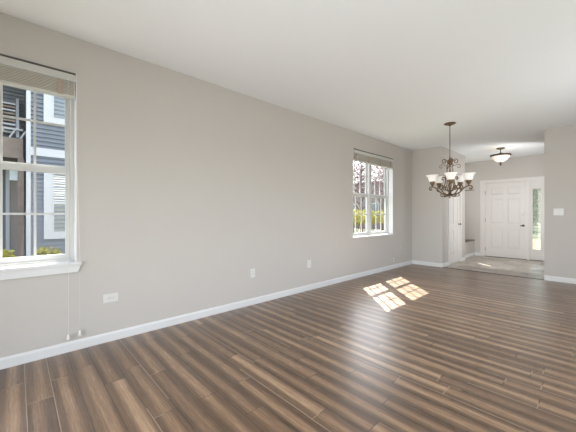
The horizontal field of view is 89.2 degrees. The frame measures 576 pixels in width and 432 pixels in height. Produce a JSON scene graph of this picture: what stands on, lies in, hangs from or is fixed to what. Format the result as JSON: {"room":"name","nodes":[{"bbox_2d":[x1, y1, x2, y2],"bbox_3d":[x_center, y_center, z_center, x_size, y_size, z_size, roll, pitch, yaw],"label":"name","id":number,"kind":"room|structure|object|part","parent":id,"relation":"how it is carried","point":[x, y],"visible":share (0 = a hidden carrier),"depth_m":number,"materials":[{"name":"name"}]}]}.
{"room":"empty living room","nodes":[
{"label":"empty living room","id":0,"kind":"room"},
{"bbox_2d":[0,12,411,357],"bbox_3d":[0.814,-0.062,5.189,11.860,2.990,0.200,0,0,-43],"label":"wall","id":1,"kind":"structure","parent":0,"point":[188,185],"depth_m":3.20,"materials":[{"name":"beige paint"}]},
{"bbox_2d":[0,64,81,279],"bbox_3d":[-2.463,-0.372,2.112,1.580,1.740,0.224,0,0,-43],"label":"window","id":2,"kind":"structure","parent":1,"relation":"in","point":[41,265],"depth_m":2.50,"materials":[{"name":"white paint"}]},
{"bbox_3d":[-2.246,-0.794,2.434,0.683,0.825,0.028,0,0,-43],"label":"sash","id":3,"kind":"part","parent":2,"relation":"part of","materials":[{"name":"white plastic"}]},
{"bbox_3d":[-2.226,-0.012,2.412,0.683,0.810,0.028,0,0,-43],"label":"sash","id":4,"kind":"part","parent":2,"relation":"part of","materials":[{"name":"white plastic"}]},
{"bbox_2d":[0,53,80,339],"bbox_3d":[-2.400,-0.083,2.072,1.527,2.308,0.100,0,0,-43],"label":"window blind","id":5,"kind":"object","parent":2,"relation":"attached to","point":[9,76],"visible":1,"depth_m":2.40,"materials":[{"name":"beige fabric"}]},
{"bbox_3d":[-2.429,-1.030,2.076,1.482,0.018,0.054,0,0,-43],"label":"rail","id":6,"kind":"part","parent":5,"relation":"part of","materials":[{"name":"beige fabric"}]},
{"bbox_3d":[-1.884,-0.072,2.503,0.002,2.211,0.025,0,0,-43],"label":"pull cord","id":7,"kind":"part","parent":5,"relation":"part of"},
{"bbox_3d":[-1.840,-0.077,2.548,0.048,2.201,0.011,0,0,-13],"label":"pull cord","id":8,"kind":"part","parent":5,"relation":"part of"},
{"bbox_3d":[-2.432,0.424,2.079,1.580,0.026,0.134,0,0,-43],"label":"sill","id":9,"kind":"part","parent":2,"relation":"part of","materials":[{"name":"white paint"}]},
{"bbox_2d":[103,293,117,302],"bbox_3d":[-1.665,0.778,2.742,0.125,0.078,0.008,0,0,-43],"label":"wall outlet","id":10,"kind":"object","parent":1,"relation":"attached to","point":[112,297],"visible":1,"depth_m":2.74,"materials":[{"name":"white plastic"}]},
{"bbox_2d":[0,260,412,369],"bbox_3d":[-0.142,1.141,4.154,8.650,0.085,0.014,0,0,-43],"label":"baseboard","id":11,"kind":"structure","parent":1,"relation":"attached to","point":[25,357],"depth_m":3.01,"materials":[{"name":"white paint"}]},
{"bbox_2d":[250,268,254,277],"bbox_3d":[-0.466,0.768,3.857,0.072,0.116,0.008,0,0,-43],"label":"wall outlet","id":12,"kind":"object","parent":1,"relation":"attached to","point":[252,271],"visible":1,"depth_m":3.85,"materials":[{"name":"white plastic"}]},
{"bbox_2d":[307,260,310,267],"bbox_3d":[0.332,0.773,4.599,0.085,0.116,0.008,0,0,-43],"label":"wall outlet","id":13,"kind":"object","parent":1,"relation":"attached to","point":[308,261],"visible":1,"depth_m":4.60,"materials":[{"name":"white plastic"}]},
{"bbox_2d":[353,154,393,238],"bbox_3d":[1.706,-0.403,5.997,1.523,1.679,0.212,0,0,-43],"label":"window","id":14,"kind":"structure","parent":1,"relation":"in","point":[388,173],"depth_m":6.18,"materials":[{"name":"white paint"}]},
{"bbox_3d":[1.392,-0.012,5.776,0.682,0.810,0.028,0,0,-43],"label":"sash","id":15,"kind":"part","parent":14,"relation":"part of","materials":[{"name":"white plastic"}]},
{"bbox_3d":[1.371,-0.794,5.798,0.682,0.825,0.028,0,0,-43],"label":"sash","id":16,"kind":"part","parent":14,"relation":"part of","materials":[{"name":"clear glass"}]},
{"bbox_3d":[1.386,-0.409,5.783,0.762,1.665,0.090,0,0,-43],"label":"frame","id":17,"kind":"part","parent":14,"relation":"part of","materials":[{"name":"white plastic"}]},
{"bbox_2d":[353,148,392,168],"bbox_3d":[1.749,-1.129,5.952,1.503,0.216,0.069,0,0,-43],"label":"window blind","id":18,"kind":"object","parent":14,"relation":"attached to","point":[367,159],"visible":0.86,"depth_m":5.86,"materials":[{"name":"beige fabric"}]},
{"bbox_3d":[1.744,-1.030,5.957,1.495,0.018,0.054,0,0,-43],"label":"rail","id":19,"kind":"part","parent":18,"relation":"part of","materials":[{"name":"beige fabric"}]},
{"bbox_3d":[1.737,0.424,5.964,1.523,0.026,0.122,0,0,-43],"label":"sill","id":20,"kind":"part","parent":14,"relation":"part of","materials":[{"name":"white paint"}]},
{"bbox_3d":[1.929,-0.794,6.317,0.682,0.825,0.028,0,0,-43],"label":"sash","id":21,"kind":"part","parent":14,"relation":"part of","materials":[{"name":"clear glass"}]},
{"bbox_3d":[1.950,-0.012,6.295,0.682,0.810,0.028,0,0,-43],"label":"sash","id":22,"kind":"part","parent":14,"relation":"part of","materials":[{"name":"white plastic"}]},
{"bbox_3d":[1.943,-0.409,6.301,0.762,1.665,0.090,0,0,-43],"label":"frame","id":23,"kind":"part","parent":14,"relation":"part of","materials":[{"name":"white plastic"}]},
{"bbox_2d":[0,255,575,431],"bbox_3d":[2.448,1.308,3.432,11.460,0.250,4.600,0,0,-43],"label":"floor","id":24,"kind":"structure","parent":0,"point":[412,347],"depth_m":2.27,"materials":[{"name":"brown wood"}]},
{"bbox_2d":[465,239,474,257],"bbox_3d":[4.844,0.954,8.386,1.200,0.458,0.604,0,0,-43],"label":"ledge","id":25,"kind":"object","parent":24,"relation":"on","point":[469,244],"visible":0.31,"depth_m":8.28,"materials":[{"name":"beige paint"}]},
{"bbox_3d":[5.038,1.141,8.169,1.188,0.085,0.014,0,0,-43],"label":"baseboard","id":26,"kind":"part","parent":25,"relation":"part of","materials":[{"name":"white paint"}]},
{"bbox_2d":[443,267,543,279],"bbox_3d":[4.086,1.180,5.959,0.040,0.006,1.730,0,0,-43],"label":"trim","id":27,"kind":"structure","parent":24,"relation":"on","point":[443,267],"depth_m":5.88,"materials":[{"name":"brown wood"}]},
{"bbox_2d":[0,0,575,162],"bbox_3d":[2.448,-1.657,3.432,11.860,0.200,5.000,0,0,-43],"label":"ceiling","id":28,"kind":"structure","parent":0,"point":[394,72],"depth_m":2.80,"materials":[{"name":"paint"}]},
{"bbox_2d":[426,122,474,197],"bbox_3d":[2.773,-0.919,4.953,0.730,1.275,0.711,0,0,-43],"label":"chandelier","id":29,"kind":"object","parent":28,"relation":"hanging from","point":[450,176],"visible":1,"depth_m":4.95,"materials":[{"name":"brown metal"}]},
{"bbox_3d":[2.478,-0.624,5.010,0.198,0.114,0.198,0,0,-43],"label":"lamp shade","id":30,"kind":"part","parent":29,"relation":"part of","materials":[{"name":"white glass"}]},
{"bbox_3d":[2.585,-0.483,4.991,0.212,0.352,0.272,0,0,-43],"label":"arm","id":31,"kind":"part","parent":29,"relation":"part of","materials":[{"name":"brown metal"}]},
{"bbox_3d":[2.709,-0.624,5.244,0.198,0.114,0.198,0,0,-43],"label":"lamp shade","id":32,"kind":"part","parent":29,"relation":"part of","materials":[{"name":"white glass"}]},
{"bbox_3d":[2.686,-0.483,5.133,0.104,0.352,0.330,0,0,-9],"label":"arm","id":33,"kind":"part","parent":29,"relation":"part of","materials":[{"name":"brown metal"}]},
{"bbox_3d":[2.629,-0.624,4.718,0.198,0.114,0.198,0,0,-43],"label":"lamp shade","id":34,"kind":"part","parent":29,"relation":"part of","materials":[{"name":"white glass"}]},
{"bbox_3d":[2.713,-0.483,4.793,0.104,0.352,0.330,0,0,27],"label":"arm","id":35,"kind":"part","parent":29,"relation":"part of","materials":[{"name":"brown metal"}]},
{"bbox_3d":[3.003,-0.624,5.096,0.198,0.114,0.198,0,0,-43],"label":"lamp shade","id":36,"kind":"part","parent":29,"relation":"part of","materials":[{"name":"white glass"}]},
{"bbox_3d":[2.905,-0.483,4.870,0.108,0.352,0.330,0,0,-43],"label":"arm","id":37,"kind":"part","parent":29,"relation":"part of","materials":[{"name":"brown metal"}]},
{"bbox_3d":[2.954,-0.624,4.771,0.198,0.114,0.198,0,0,-43],"label":"lamp shade","id":38,"kind":"part","parent":29,"relation":"part of","materials":[{"name":"white glass"}]},
{"bbox_2d":[490,147,511,165],"bbox_3d":[4.940,-1.351,6.787,0.412,0.411,0.412,0,0,-43],"label":"ceiling light","id":39,"kind":"object","parent":28,"relation":"attached to","point":[501,157],"visible":1,"depth_m":6.70,"materials":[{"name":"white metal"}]},
{"bbox_3d":[4.940,-1.297,6.787,0.376,0.146,0.376,0,0,-43],"label":"lamp shade","id":40,"kind":"part","parent":39,"relation":"part of","materials":[{"name":"white glass"}]},
{"bbox_2d":[412,146,443,262],"bbox_3d":[3.294,-0.187,6.891,0.110,2.740,0.686,0,0,-43],"label":"wall","id":41,"kind":"structure","parent":0,"point":[427,205],"depth_m":6.84,"materials":[{"name":"beige paint"}]},
{"bbox_2d":[412,260,442,266],"bbox_3d":[3.258,1.141,6.839,0.014,0.085,0.686,0,0,-43],"label":"baseboard","id":42,"kind":"structure","parent":41,"relation":"attached to","point":[413,261],"depth_m":6.82,"materials":[{"name":"white paint"}]},
{"bbox_2d":[353,222,539,239],"bbox_3d":[5.181,1.684,9.114,160.000,0.498,140.000,0,0,-43],"label":"ground","id":43,"kind":"structure","parent":0,"point":[536,229],"depth_m":27.03,"materials":[{"name":"green plant"}]},
{"bbox_2d":[3,249,16,257],"bbox_3d":[-4.596,0.977,4.654,0.437,0.916,0.429,0,0,26],"label":"leafy shrub","id":44,"kind":"object","parent":43,"relation":"on","point":[6,254],"visible":0.27,"depth_m":4.68,"materials":[{"name":"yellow plant"}]},
{"bbox_2d":[3,98,25,256],"bbox_3d":[-7.894,-0.992,7.299,2.000,4.850,1.450,0,0,-43],"label":"stair","id":45,"kind":"structure","parent":43,"relation":"on","point":[12,147],"depth_m":7.38,"materials":[{"name":"brown wood"}]},
{"bbox_3d":[-7.443,-2.147,6.770,1.920,0.040,0.060,0,0,-43],"label":"hand rail","id":46,"kind":"part","parent":45,"relation":"part of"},
{"bbox_3d":[-6.796,0.003,7.426,0.120,2.860,0.120,0,0,-43],"label":"post","id":47,"kind":"part","parent":45,"relation":"part of","materials":[{"name":"brown wood"}]},
{"bbox_2d":[3,85,64,257],"bbox_3d":[-8.185,-1.792,7.848,8.300,6.450,5.250,0,0,-43],"label":"house","id":48,"kind":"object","parent":43,"relation":"on","point":[50,139],"visible":0.25,"depth_m":7.13,"materials":[{"name":"blue"}]},
{"bbox_3d":[-7.828,-0.042,8.153,0.080,2.750,0.070,0,0,-43],"label":"door post","id":49,"kind":"part","parent":48,"relation":"part of","materials":[{"name":"wood"}]},
{"bbox_2d":[10,170,17,180],"bbox_3d":[-7.697,-1.127,8.233,0.220,0.320,0.130,0,0,-43],"label":"lamp","id":50,"kind":"object","parent":48,"relation":"attached to","point":[13,174],"depth_m":8.18,"materials":[{"name":"white glass"}]},
{"bbox_3d":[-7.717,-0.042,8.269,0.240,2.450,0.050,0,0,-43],"label":"porch door","id":51,"kind":"part","parent":48,"relation":"part of","materials":[{"name":"wood"}]},
{"bbox_3d":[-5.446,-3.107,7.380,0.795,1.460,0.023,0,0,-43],"label":"meeting rail","id":52,"kind":"part","parent":48,"relation":"part of","materials":[{"name":"white"}]},
{"bbox_3d":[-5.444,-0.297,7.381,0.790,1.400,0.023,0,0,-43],"label":"meeting rail","id":53,"kind":"part","parent":48,"relation":"part of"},
{"bbox_3d":[-5.460,-3.107,7.395,0.795,1.460,0.020,0,0,-43],"label":"pane","id":54,"kind":"part","parent":48,"relation":"part of","materials":[{"name":"clear glass"}]},
{"bbox_3d":[-5.459,-0.297,7.397,0.790,1.400,0.020,0,0,-43],"label":"pane","id":55,"kind":"part","parent":48,"relation":"part of","materials":[{"name":"clear glass"}]},
{"bbox_2d":[54,175,64,200],"bbox_3d":[-5.449,-0.664,7.387,0.730,0.635,0.008,0,0,-43],"label":"blind","id":56,"kind":"object","parent":48,"relation":"hanging from","point":[59,180],"depth_m":7.21,"materials":[{"name":"white plastic"}]},
{"bbox_2d":[31,246,61,255],"bbox_3d":[-4.235,0.986,5.139,0.435,0.899,0.423,0,0,-29],"label":"leafy shrub","id":57,"kind":"object","parent":43,"relation":"on","point":[42,251],"visible":0.3,"depth_m":5.10,"materials":[{"name":"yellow plant"}]},
{"bbox_2d":[353,209,364,232],"bbox_3d":[3.474,0.561,14.868,1.062,1.751,1.078,0,0,4],"label":"shrub","id":58,"kind":"object","parent":43,"relation":"on","point":[358,217],"visible":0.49,"depth_m":14.71,"materials":[{"name":"yellow plant"}]},
{"bbox_2d":[353,162,364,207],"bbox_3d":[5.269,-2.047,24.951,3.693,6.966,3.677,0,0,-12],"label":"tree","id":59,"kind":"object","parent":43,"relation":"on","point":[353,162],"visible":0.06,"depth_m":24.91,"materials":[{"name":"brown plant"}]},
{"bbox_2d":[360,210,374,231],"bbox_3d":[4.182,0.547,15.855,1.048,1.780,1.049,0,0,-22],"label":"shrub","id":60,"kind":"object","parent":43,"relation":"on","point":[363,210],"visible":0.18,"depth_m":15.79,"materials":[{"name":"yellow plant"}]},
{"bbox_2d":[353,164,382,227],"bbox_3d":[12.881,-2.667,36.076,9.200,8.200,18.000,0,0,-43],"label":"brick house","id":61,"kind":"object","parent":43,"relation":"on","point":[376,170],"visible":0.09,"depth_m":34.37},
{"bbox_3d":[9.878,-0.567,33.351,0.010,1.400,0.900,0,0,-43],"label":"pane","id":62,"kind":"part","parent":61,"relation":"part of","materials":[{"name":"clear glass"}]},
{"bbox_2d":[353,162,383,231],"bbox_3d":[4.834,-1.476,19.165,3.007,5.824,2.997,0,0,5],"label":"tree","id":63,"kind":"object","parent":43,"relation":"on","point":[363,168],"visible":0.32,"depth_m":19.06,"materials":[{"name":"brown plant"}]},
{"bbox_3d":[4.834,-2.693,19.165,3.007,3.389,2.997,0,0,5],"label":"crown","id":64,"kind":"part","parent":63,"relation":"part of","materials":[{"name":"plant"}]},
{"bbox_2d":[371,167,383,229],"bbox_3d":[8.999,-2.027,27.698,3.766,6.926,3.718,0,0,45],"label":"tree","id":65,"kind":"object","parent":43,"relation":"on","point":[382,200],"visible":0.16,"depth_m":27.65,"materials":[{"name":"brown plant"}]},
{"bbox_3d":[8.999,-3.327,27.698,3.766,4.326,3.718,0,0,45],"label":"crown","id":66,"kind":"part","parent":65,"relation":"part of","materials":[{"name":"plant"}]},
{"bbox_2d":[372,210,383,231],"bbox_3d":[4.981,0.551,16.835,1.053,1.771,1.078,0,0,20],"label":"shrub","id":67,"kind":"object","parent":43,"relation":"on","point":[378,212],"visible":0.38,"depth_m":16.69,"materials":[{"name":"yellow plant"}]},
{"bbox_2d":[375,167,383,206],"bbox_3d":[7.907,-1.492,21.742,2.996,5.857,2.969,0,0,-36],"label":"tree","id":68,"kind":"object","parent":43,"relation":"on","point":[382,167],"visible":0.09,"depth_m":22.00,"materials":[{"name":"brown plant"}]},
{"bbox_3d":[7.922,-2.671,21.720,2.996,3.500,2.917,0,0,-36],"label":"crown","id":69,"kind":"part","parent":68,"relation":"part of","materials":[{"name":"plant"}]},
{"bbox_2d":[377,210,383,230],"bbox_3d":[5.742,0.545,17.816,1.100,1.783,1.056,0,0,-15],"label":"shrub","id":70,"kind":"object","parent":43,"relation":"on","point":[378,210],"visible":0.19,"depth_m":17.80,"materials":[{"name":"yellow plant"}]},
{"bbox_2d":[533,239,539,249],"bbox_3d":[11.013,1.429,13.855,9.000,0.012,17.000,0,0,-43],"label":"path","id":71,"kind":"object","parent":43,"relation":"on","point":[536,243],"visible":0.11,"depth_m":14.09,"materials":[{"name":"concrete"}]},
{"bbox_2d":[533,189,539,226],"bbox_3d":[21.981,-1.516,26.333,4.820,5.907,4.820,0,0,15],"label":"tree","id":72,"kind":"object","parent":43,"relation":"on","point":[536,192],"visible":0.09,"depth_m":24.95,"materials":[{"name":"green plant"}]},
{"bbox_2d":[444,147,464,262],"bbox_3d":[4.078,-0.187,7.227,1.496,2.740,0.110,0,0,-43],"label":"wall","id":73,"kind":"structure","parent":0,"point":[448,153],"depth_m":7.10,"materials":[{"name":"beige paint"}]},
{"bbox_2d":[448,179,461,264],"bbox_3d":[4.085,0.130,7.201,0.904,2.107,0.157,0,0,-43],"label":"door","id":74,"kind":"structure","parent":73,"relation":"in","point":[454,203],"depth_m":7.24,"materials":[{"name":"white paint"}]},
{"bbox_3d":[3.978,-0.105,7.089,0.200,0.620,0.010,0,0,-43],"label":"raised panel","id":75,"kind":"part","parent":74,"relation":"part of","materials":[{"name":"white paint"}]},
{"bbox_3d":[3.978,0.655,7.089,0.200,0.580,0.010,0,0,-43],"label":"raised panel","id":76,"kind":"part","parent":74,"relation":"part of","materials":[{"name":"white paint"}]},
{"bbox_3d":[4.205,-0.105,7.300,0.200,0.620,0.010,0,0,-43],"label":"raised panel","id":77,"kind":"part","parent":74,"relation":"part of","materials":[{"name":"white paint"}]},
{"bbox_3d":[4.205,0.655,7.300,0.200,0.580,0.010,0,0,-43],"label":"raised panel","id":78,"kind":"part","parent":74,"relation":"part of","materials":[{"name":"white paint"}]},
{"bbox_3d":[4.069,0.158,7.218,0.790,2.050,0.110,0,0,-43],"label":"frame","id":79,"kind":"part","parent":74,"relation":"part of","materials":[{"name":"white paint"}]},
{"bbox_2d":[465,154,543,252],"bbox_3d":[6.019,-0.062,8.153,0.200,2.990,2.550,0,0,-43],"label":"wall","id":80,"kind":"structure","parent":0,"point":[533,165],"depth_m":8.40,"materials":[{"name":"beige paint"}]},
{"bbox_2d":[480,176,543,260],"bbox_3d":[6.150,0.097,7.988,0.234,2.173,1.486,0,0,-43],"label":"door","id":81,"kind":"structure","parent":80,"relation":"in","point":[506,205],"depth_m":7.99,"materials":[{"name":"white paint"}]},
{"bbox_3d":[5.876,-0.669,8.215,0.010,0.190,0.270,0,0,-43],"label":"raised panel","id":82,"kind":"part","parent":81,"relation":"part of","materials":[{"name":"white paint"}]},
{"bbox_3d":[5.876,-0.106,8.215,0.010,0.665,0.270,0,0,-43],"label":"raised panel","id":83,"kind":"part","parent":81,"relation":"part of","materials":[{"name":"white paint"}]},
{"bbox_3d":[5.876,0.648,8.215,0.010,0.535,0.270,0,0,-43],"label":"raised panel","id":84,"kind":"part","parent":81,"relation":"part of","materials":[{"name":"white paint"}]},
{"bbox_3d":[6.138,-0.669,7.933,0.010,0.190,0.270,0,0,-43],"label":"raised panel","id":85,"kind":"part","parent":81,"relation":"part of","materials":[{"name":"white paint"}]},
{"bbox_3d":[6.138,-0.106,7.933,0.010,0.665,0.270,0,0,-43],"label":"raised panel","id":86,"kind":"part","parent":81,"relation":"part of","materials":[{"name":"white paint"}]},
{"bbox_3d":[6.138,0.648,7.933,0.010,0.535,0.270,0,0,-43],"label":"raised panel","id":87,"kind":"part","parent":81,"relation":"part of","materials":[{"name":"white paint"}]},
{"bbox_2d":[544,125,575,278],"bbox_3d":[5.458,-0.187,4.572,0.120,2.740,2.170,0,0,-43],"label":"wall","id":88,"kind":"structure","parent":0,"point":[559,142],"depth_m":5.17,"materials":[{"name":"beige paint"}]},
{"bbox_2d":[553,209,563,214],"bbox_3d":[4.800,-0.054,5.183,0.011,0.120,0.132,0,0,-43],"label":"light switch","id":89,"kind":"object","parent":88,"relation":"attached to","point":[555,211],"visible":1,"depth_m":5.18,"materials":[{"name":"white plastic"}]},
{"bbox_2d":[544,275,575,283],"bbox_3d":[5.409,1.141,4.526,0.014,0.085,2.170,0,0,-43],"label":"baseboard","id":90,"kind":"structure","parent":88,"relation":"attached to","point":[549,278],"depth_m":5.16,"materials":[{"name":"white paint"}]}
]}

